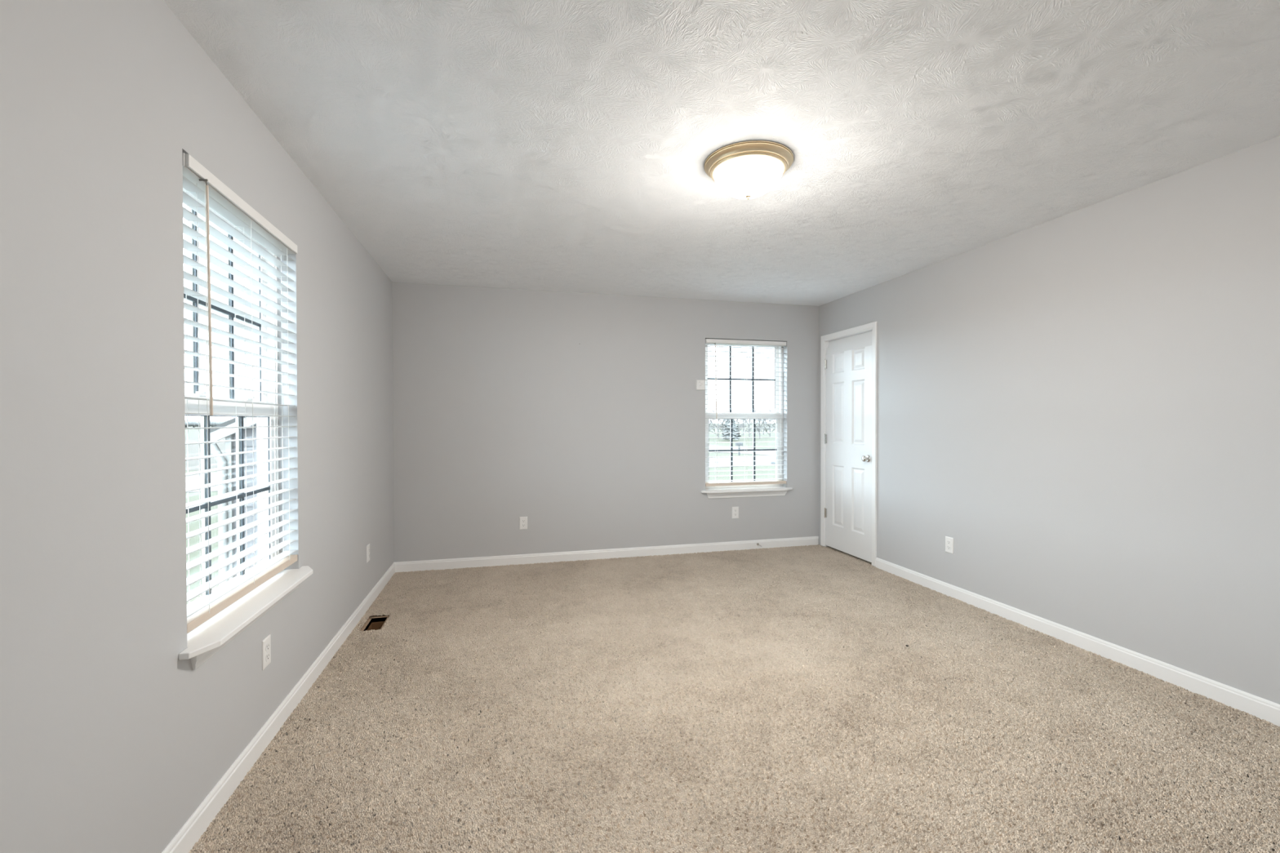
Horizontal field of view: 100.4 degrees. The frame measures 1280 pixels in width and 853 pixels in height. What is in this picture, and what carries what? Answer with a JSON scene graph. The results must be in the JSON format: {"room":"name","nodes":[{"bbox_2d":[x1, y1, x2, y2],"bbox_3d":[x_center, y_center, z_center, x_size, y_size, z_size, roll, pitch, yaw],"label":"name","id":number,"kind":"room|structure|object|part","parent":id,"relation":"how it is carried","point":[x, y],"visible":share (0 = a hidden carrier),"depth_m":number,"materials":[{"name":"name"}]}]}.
{"room":"empty bedroom","nodes":[
{"label":"empty bedroom","id":0,"kind":"room"},
{"bbox_2d":[0,0,393,852],"bbox_3d":[-1.521,0.101,1.941,0.160,2.890,5.540,0,1,-14],"label":"wall","id":1,"kind":"structure","parent":0,"point":[111,741],"depth_m":1.35,"materials":[{"name":"grey paint"}]},
{"bbox_2d":[178,188,312,670],"bbox_3d":[-1.494,-0.045,1.997,0.220,1.558,0.971,0,1,-14],"label":"window","id":2,"kind":"structure","parent":1,"relation":"in","point":[209,637],"depth_m":2.09,"materials":[{"name":"white plastic"}]},
{"bbox_2d":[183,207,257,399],"bbox_3d":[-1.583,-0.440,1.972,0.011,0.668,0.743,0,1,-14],"label":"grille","id":3,"kind":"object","parent":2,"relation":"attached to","point":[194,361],"depth_m":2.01,"materials":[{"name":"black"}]},
{"bbox_2d":[183,210,261,399],"bbox_3d":[-1.571,-0.440,1.975,0.005,0.668,0.743,0,1,-14],"label":"grille","id":4,"kind":"object","parent":2,"relation":"attached to","point":[194,361],"depth_m":2.08,"materials":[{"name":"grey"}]},
{"bbox_3d":[-1.576,-0.429,1.974,0.026,0.750,0.819,0,1,-14],"label":"sash","id":5,"kind":"part","parent":2,"relation":"part of","materials":[{"name":"white plastic"}]},
{"bbox_2d":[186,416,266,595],"bbox_3d":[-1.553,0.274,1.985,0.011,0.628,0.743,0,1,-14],"label":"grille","id":6,"kind":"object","parent":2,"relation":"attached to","point":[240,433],"depth_m":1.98,"materials":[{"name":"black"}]},
{"bbox_2d":[186,415,270,595],"bbox_3d":[-1.540,0.274,1.988,0.005,0.628,0.743,0,1,-14],"label":"grille","id":7,"kind":"object","parent":2,"relation":"attached to","point":[240,433],"depth_m":2.09,"materials":[{"name":"grey"}]},
{"bbox_3d":[-1.545,0.270,1.987,0.026,0.748,0.819,0,1,-14],"label":"sash","id":8,"kind":"part","parent":2,"relation":"part of","materials":[{"name":"white plastic"}]},
{"bbox_2d":[182,152,297,633],"bbox_3d":[-1.472,-0.100,2.001,0.077,1.432,0.869,0,1,-14],"label":"window blind","id":9,"kind":"object","parent":2,"relation":"attached to","point":[197,180],"visible":0.96,"depth_m":1.90,"materials":[{"name":"white plastic"}]},
{"bbox_3d":[-1.407,-0.089,1.699,0.056,1.374,0.010,0,1,-14],"label":"ladder cord","id":10,"kind":"part","parent":9,"relation":"part of","materials":[{"name":"white fabric"}]},
{"bbox_3d":[-1.481,0.601,2.005,0.054,0.029,0.869,0,1,-14],"label":"rail","id":11,"kind":"part","parent":9,"relation":"part of","materials":[{"name":"beige wood"}]},
{"bbox_3d":[-1.484,-0.091,2.004,0.056,1.374,0.010,0,1,-14],"label":"ladder cord","id":12,"kind":"part","parent":9,"relation":"part of","materials":[{"name":"white fabric"}]},
{"bbox_3d":[-1.567,-0.094,2.334,0.056,1.374,0.010,0,1,-14],"label":"ladder cord","id":13,"kind":"part","parent":9,"relation":"part of","materials":[{"name":"white fabric"}]},
{"bbox_3d":[-1.457,0.663,2.013,0.146,0.020,0.971,0,1,-14],"label":"sill","id":14,"kind":"part","parent":2,"relation":"part of","materials":[{"name":"white paint"}]},
{"bbox_3d":[-1.562,-0.075,1.980,0.080,1.498,0.879,0,1,-14],"label":"frame","id":15,"kind":"part","parent":2,"relation":"part of","materials":[{"name":"white plastic"}]},
{"bbox_2d":[262,634,271,671],"bbox_3d":[-1.472,0.891,2.106,0.008,0.114,0.070,0,1,-14],"label":"wall outlet","id":16,"kind":"object","parent":1,"relation":"attached to","point":[266,642],"visible":1,"depth_m":2.10,"materials":[{"name":"white plastic"}]},
{"bbox_2d":[265,642,269,651],"bbox_3d":[-1.470,0.871,2.107,0.002,0.027,0.033,0,1,-14],"label":"receptacle","id":17,"kind":"object","parent":16,"relation":"attached to","point":[267,644],"depth_m":2.10,"materials":[{"name":"grey plastic"}]},
{"bbox_2d":[265,652,270,661],"bbox_3d":[-1.470,0.910,2.107,0.002,0.027,0.033,0,1,-14],"label":"receptacle","id":18,"kind":"object","parent":16,"relation":"attached to","point":[267,654],"depth_m":2.11,"materials":[{"name":"grey plastic"}]},
{"bbox_2d":[161,562,395,852],"bbox_3d":[-1.435,1.211,1.972,0.012,0.089,5.220,0,1,-14],"label":"baseboard","id":19,"kind":"structure","parent":1,"relation":"attached to","point":[199,821],"depth_m":2.02,"materials":[{"name":"white paint"}]},
{"bbox_2d":[366,543,369,563],"bbox_3d":[-1.864,0.871,3.666,0.008,0.114,0.070,0,1,-14],"label":"wall outlet","id":20,"kind":"object","parent":1,"relation":"attached to","point":[368,545],"visible":1,"depth_m":3.65,"materials":[{"name":"white plastic"}]},
{"bbox_2d":[391,281,818,562],"bbox_3d":[-0.142,0.070,5.061,4.036,2.890,0.160,0,1,-14],"label":"wall","id":21,"kind":"structure","parent":0,"point":[580,415],"depth_m":4.86,"materials":[{"name":"grey paint"}]},
{"bbox_2d":[519,516,527,529],"bbox_3d":[-1.038,0.862,4.756,0.070,0.114,0.008,0,1,-14],"label":"wall outlet","id":22,"kind":"object","parent":21,"relation":"attached to","point":[522,520],"visible":1,"depth_m":4.75,"materials":[{"name":"white plastic"}]},
{"bbox_2d":[394,536,818,572],"bbox_3d":[-0.118,1.181,4.988,4.036,0.089,0.012,0,1,-14],"label":"baseboard","id":23,"kind":"structure","parent":21,"relation":"attached to","point":[440,564],"depth_m":4.91,"materials":[{"name":"white paint"}]},
{"bbox_2d":[696,379,704,390],"bbox_3d":[0.584,-0.400,5.146,0.086,0.098,0.022,0,1,-14],"label":"wall sensor","id":24,"kind":"object","parent":21,"relation":"attached to","point":[700,384],"visible":1,"depth_m":5.13,"materials":[{"name":"white plastic"}]},
{"bbox_2d":[732,506,738,518],"bbox_3d":[0.940,0.848,5.253,0.070,0.114,0.008,0,1,-14],"label":"wall outlet","id":25,"kind":"object","parent":21,"relation":"attached to","point":[735,509],"visible":1,"depth_m":5.25,"materials":[{"name":"white plastic"}]},
{"bbox_2d":[701,343,792,498],"bbox_3d":[1.049,-0.081,5.318,0.971,1.558,0.220,0,1,-14],"label":"window","id":26,"kind":"structure","parent":21,"relation":"in","point":[766,490],"depth_m":5.37,"materials":[{"name":"white plastic"}]},
{"bbox_2d":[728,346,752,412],"bbox_3d":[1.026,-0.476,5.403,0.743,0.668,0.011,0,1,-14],"label":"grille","id":27,"kind":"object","parent":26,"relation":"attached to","point":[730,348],"depth_m":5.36,"materials":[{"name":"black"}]},
{"bbox_2d":[707,346,775,412],"bbox_3d":[1.029,-0.476,5.390,0.743,0.668,0.005,0,1,-14],"label":"grille","id":28,"kind":"object","parent":26,"relation":"attached to","point":[730,348],"depth_m":5.42,"materials":[{"name":"grey"}]},
{"bbox_2d":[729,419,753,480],"bbox_3d":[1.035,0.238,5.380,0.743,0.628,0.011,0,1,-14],"label":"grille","id":29,"kind":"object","parent":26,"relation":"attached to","point":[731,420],"depth_m":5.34,"materials":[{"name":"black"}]},
{"bbox_3d":[1.028,-0.465,5.395,0.819,0.750,0.026,0,1,-14],"label":"sash","id":30,"kind":"part","parent":26,"relation":"part of","materials":[{"name":"white plastic"}]},
{"bbox_3d":[1.037,0.234,5.372,0.819,0.748,0.026,0,1,-14],"label":"sash","id":31,"kind":"part","parent":26,"relation":"part of","materials":[{"name":"white plastic"}]},
{"bbox_2d":[708,418,777,481],"bbox_3d":[1.038,0.238,5.367,0.743,0.628,0.005,0,1,-14],"label":"grille","id":32,"kind":"object","parent":26,"relation":"attached to","point":[753,449],"depth_m":5.39,"materials":[{"name":"grey"}]},
{"bbox_2d":[705,338,786,486],"bbox_3d":[1.054,-0.136,5.296,0.869,1.432,0.077,0,1,-14],"label":"window blind","id":33,"kind":"object","parent":26,"relation":"attached to","point":[715,341],"visible":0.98,"depth_m":5.29,"materials":[{"name":"white plastic"}]},
{"bbox_3d":[1.056,-0.127,5.307,0.010,1.374,0.056,0,1,-14],"label":"ladder cord","id":34,"kind":"part","parent":33,"relation":"part of","materials":[{"name":"white fabric"}]},
{"bbox_3d":[1.053,0.566,5.312,0.869,0.029,0.054,0,1,-14],"label":"rail","id":35,"kind":"part","parent":33,"relation":"part of","materials":[{"name":"beige wood"}]},
{"bbox_3d":[1.386,-0.128,5.390,0.010,1.374,0.056,0,1,-14],"label":"ladder cord","id":36,"kind":"part","parent":33,"relation":"part of","materials":[{"name":"white fabric"}]},
{"bbox_3d":[1.060,0.628,5.289,0.971,0.020,0.146,0,1,-14],"label":"sill","id":37,"kind":"part","parent":26,"relation":"part of","materials":[{"name":"white paint"}]},
{"bbox_2d":[163,0,1279,306],"bbox_3d":[0.511,-1.278,2.440,4.036,0.150,5.220,0,1,-14],"label":"ceiling","id":38,"kind":"structure","parent":0,"point":[556,145],"depth_m":2.06,"materials":[{"name":"white paint"}]},
{"bbox_2d":[703,140,793,199],"bbox_3d":[0.494,-1.120,2.437,0.400,0.164,0.400,0,1,-14],"label":"ceiling light","id":39,"kind":"object","parent":38,"relation":"attached to","point":[749,169],"visible":1,"depth_m":2.33,"materials":[{"name":"white glass"}]},
{"bbox_3d":[0.494,-1.111,2.437,0.314,0.115,0.314,0,1,-14],"label":"lamp shade","id":40,"kind":"part","parent":39,"relation":"part of","materials":[{"name":"white glass"}]},
{"bbox_2d":[188,544,1279,852],"bbox_3d":[0.570,1.260,2.476,4.146,0.014,5.220,0,1,-14],"label":"floor","id":41,"kind":"structure","parent":0,"point":[771,700],"depth_m":2.17,"materials":[{"name":"beige carpet"}]},
{"bbox_2d":[360,616,389,631],"bbox_3d":[-1.672,1.298,3.375,0.185,0.092,0.325,0,1,-14],"label":"floor vent","id":42,"kind":"object","parent":41,"relation":"in","point":[377,623],"visible":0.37,"depth_m":3.48,"materials":[{"name":"brown metal"}]},
{"bbox_2d":[818,135,1279,704],"bbox_3d":[2.568,0.083,2.969,0.200,2.890,5.540,0,1,-14],"label":"wall","id":43,"kind":"structure","parent":0,"point":[1086,401],"depth_m":2.85,"materials":[{"name":"grey paint"}]},
{"bbox_2d":[820,321,877,566],"bbox_3d":[1.984,0.150,5.027,0.169,2.122,0.830,0,1,-14],"label":"door","id":44,"kind":"structure","parent":43,"relation":"in","point":[848,357],"depth_m":4.99,"materials":[{"name":"white paint"}]},
{"bbox_3d":[1.996,0.285,4.732,0.047,0.054,0.054,0,1,-14],"label":"knob","id":45,"kind":"part","parent":44,"relation":"part of","materials":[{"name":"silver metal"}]},
{"bbox_2d":[945,536,953,554],"bbox_3d":[2.239,0.859,3.865,0.008,0.114,0.070,0,1,-14],"label":"wall outlet","id":46,"kind":"object","parent":43,"relation":"attached to","point":[948,540],"visible":1,"depth_m":3.86,"materials":[{"name":"white plastic"}]},
{"bbox_2d":[875,557,1279,726],"bbox_3d":[2.576,1.198,2.523,0.012,0.089,4.333,0,1,-14],"label":"baseboard","id":47,"kind":"structure","parent":43,"relation":"attached to","point":[1260,708],"depth_m":2.82,"materials":[{"name":"white paint"}]},
{"label":"outside","id":48,"kind":"structure","parent":0,"visible":0},
{"bbox_2d":[708,444,776,455],"bbox_3d":[6.433,2.193,49.849,13.273,0.050,25.037,0,1,-35],"label":"driveway","id":49,"kind":"structure","parent":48,"point":[719,447],"depth_m":46.37,"materials":[{"name":"concrete"}]},
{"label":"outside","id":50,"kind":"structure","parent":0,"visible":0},
{"bbox_2d":[185,435,225,471],"bbox_3d":[-127.083,2.223,81.351,195.000,0.050,190.000,0,1,-14],"label":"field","id":51,"kind":"structure","parent":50,"point":[193,449],"depth_m":47.24,"materials":[{"name":"white snow"}]},
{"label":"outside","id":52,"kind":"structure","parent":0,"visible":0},
{"bbox_2d":[209,417,257,586],"bbox_3d":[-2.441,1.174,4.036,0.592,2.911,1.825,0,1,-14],"label":"house wing","id":53,"kind":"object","parent":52,"point":[215,434],"visible":0.19,"depth_m":3.14,"materials":[{"name":"grey plastic"}]},
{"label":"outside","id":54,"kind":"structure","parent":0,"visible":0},
{"bbox_2d":[185,423,776,604],"bbox_3d":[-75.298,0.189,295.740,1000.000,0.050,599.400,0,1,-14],"label":"lawn","id":55,"kind":"structure","parent":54,"point":[193,496],"depth_m":27.51,"materials":[{"name":"green plant"}]},
{"bbox_2d":[185,420,200,427],"bbox_3d":[-193.891,-0.885,232.084,10.791,3.766,6.366,-1,1,-43],"label":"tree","id":56,"kind":"object","parent":55,"relation":"on","point":[190,423],"visible":0.34,"depth_m":229.91,"materials":[{"name":"grey plant"}]},
{"bbox_2d":[196,420,217,426],"bbox_3d":[-185.845,-0.903,232.084,10.791,3.766,6.366,-1,1,-43],"label":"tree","id":57,"kind":"object","parent":55,"relation":"on","point":[212,423],"visible":0.32,"depth_m":230.14,"materials":[{"name":"grey plant"}]},
{"bbox_2d":[215,420,227,425],"bbox_3d":[-177.800,-0.920,232.084,10.791,3.766,6.366,-1,1,-43],"label":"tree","id":58,"kind":"object","parent":55,"relation":"on","point":[220,422],"visible":0.09,"depth_m":227.37,"materials":[{"name":"grey plant"}]},
{"bbox_2d":[707,402,726,437],"bbox_3d":[11.869,-1.064,83.331,4.798,5.896,4.482,0,1,27],"label":"bare tree","id":59,"kind":"object","parent":55,"relation":"on","point":[713,410],"visible":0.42,"depth_m":82.84,"materials":[{"name":"grey plant"}]},
{"bbox_2d":[717,408,740,432],"bbox_3d":[15.628,-0.863,93.002,4.009,5.303,4.556,0,1,32],"label":"bare tree","id":60,"kind":"object","parent":55,"relation":"on","point":[723,408],"visible":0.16,"depth_m":92.35,"materials":[{"name":"grey plant"}]},
{"bbox_2d":[720,411,742,440],"bbox_3d":[12.609,-0.334,74.017,2.913,4.600,2.723,-1,1,-41],"label":"evergreen tree","id":61,"kind":"object","parent":55,"relation":"on","point":[736,436],"visible":0.56,"depth_m":73.43,"materials":[{"name":"grey plant"}]},
{"bbox_2d":[735,441,742,455],"bbox_3d":[7.794,1.736,41.944,0.520,1.060,0.280,0,1,-14],"label":"mailbox","id":62,"kind":"object","parent":55,"relation":"on","point":[737,443],"visible":0.94,"depth_m":41.89,"materials":[{"name":"grey metal"}]},
{"bbox_2d":[734,409,751,439],"bbox_3d":[14.938,-0.331,80.063,3.884,4.476,3.369,0,1,-15],"label":"bare tree","id":63,"kind":"object","parent":55,"relation":"on","point":[742,424],"visible":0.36,"depth_m":79.79,"materials":[{"name":"grey plant"}]},
{"bbox_2d":[732,405,756,435],"bbox_3d":[19.955,-1.262,103.347,4.379,5.896,5.085,0,1,-23],"label":"bare tree","id":64,"kind":"object","parent":55,"relation":"on","point":[735,406],"visible":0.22,"depth_m":103.33,"materials":[{"name":"grey plant"}]},
{"bbox_2d":[737,404,763,437],"bbox_3d":[18.706,-1.130,88.969,4.798,5.896,4.482,0,1,-16],"label":"bare tree","id":65,"kind":"object","parent":55,"relation":"on","point":[748,432],"visible":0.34,"depth_m":89.03,"materials":[{"name":"grey plant"}]},
{"bbox_2d":[746,406,769,438],"bbox_3d":[18.391,-0.779,82.990,4.014,5.303,4.466,0,1,-3],"label":"bare tree","id":66,"kind":"object","parent":55,"relation":"on","point":[759,420],"visible":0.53,"depth_m":82.94,"materials":[{"name":"grey plant"}]},
{"bbox_2d":[755,408,773,435],"bbox_3d":[24.885,-1.008,106.871,4.556,5.303,4.009,0,1,-8],"label":"bare tree","id":67,"kind":"object","parent":55,"relation":"on","point":[758,408],"visible":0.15,"depth_m":106.92,"materials":[{"name":"grey plant"}]},
{"bbox_2d":[762,419,776,436],"bbox_3d":[22.399,-0.467,93.349,3.777,4.476,3.904,0,1,4],"label":"bare tree","id":68,"kind":"object","parent":55,"relation":"on","point":[771,420],"visible":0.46,"depth_m":92.80,"materials":[{"name":"grey plant"}]},
{"bbox_2d":[765,407,776,428],"bbox_3d":[20.696,-1.051,79.694,4.482,5.896,4.798,0,1,30],"label":"bare tree","id":69,"kind":"object","parent":55,"relation":"on","point":[774,427],"visible":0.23,"depth_m":79.71,"materials":[{"name":"grey plant"}]},
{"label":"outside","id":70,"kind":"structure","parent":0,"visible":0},
{"bbox_2d":[185,456,776,493],"bbox_3d":[-10.028,2.405,31.447,123.193,0.050,13.897,0,1,-26],"label":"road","id":71,"kind":"structure","parent":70,"point":[193,480],"depth_m":33.06,"materials":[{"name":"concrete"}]}
]}

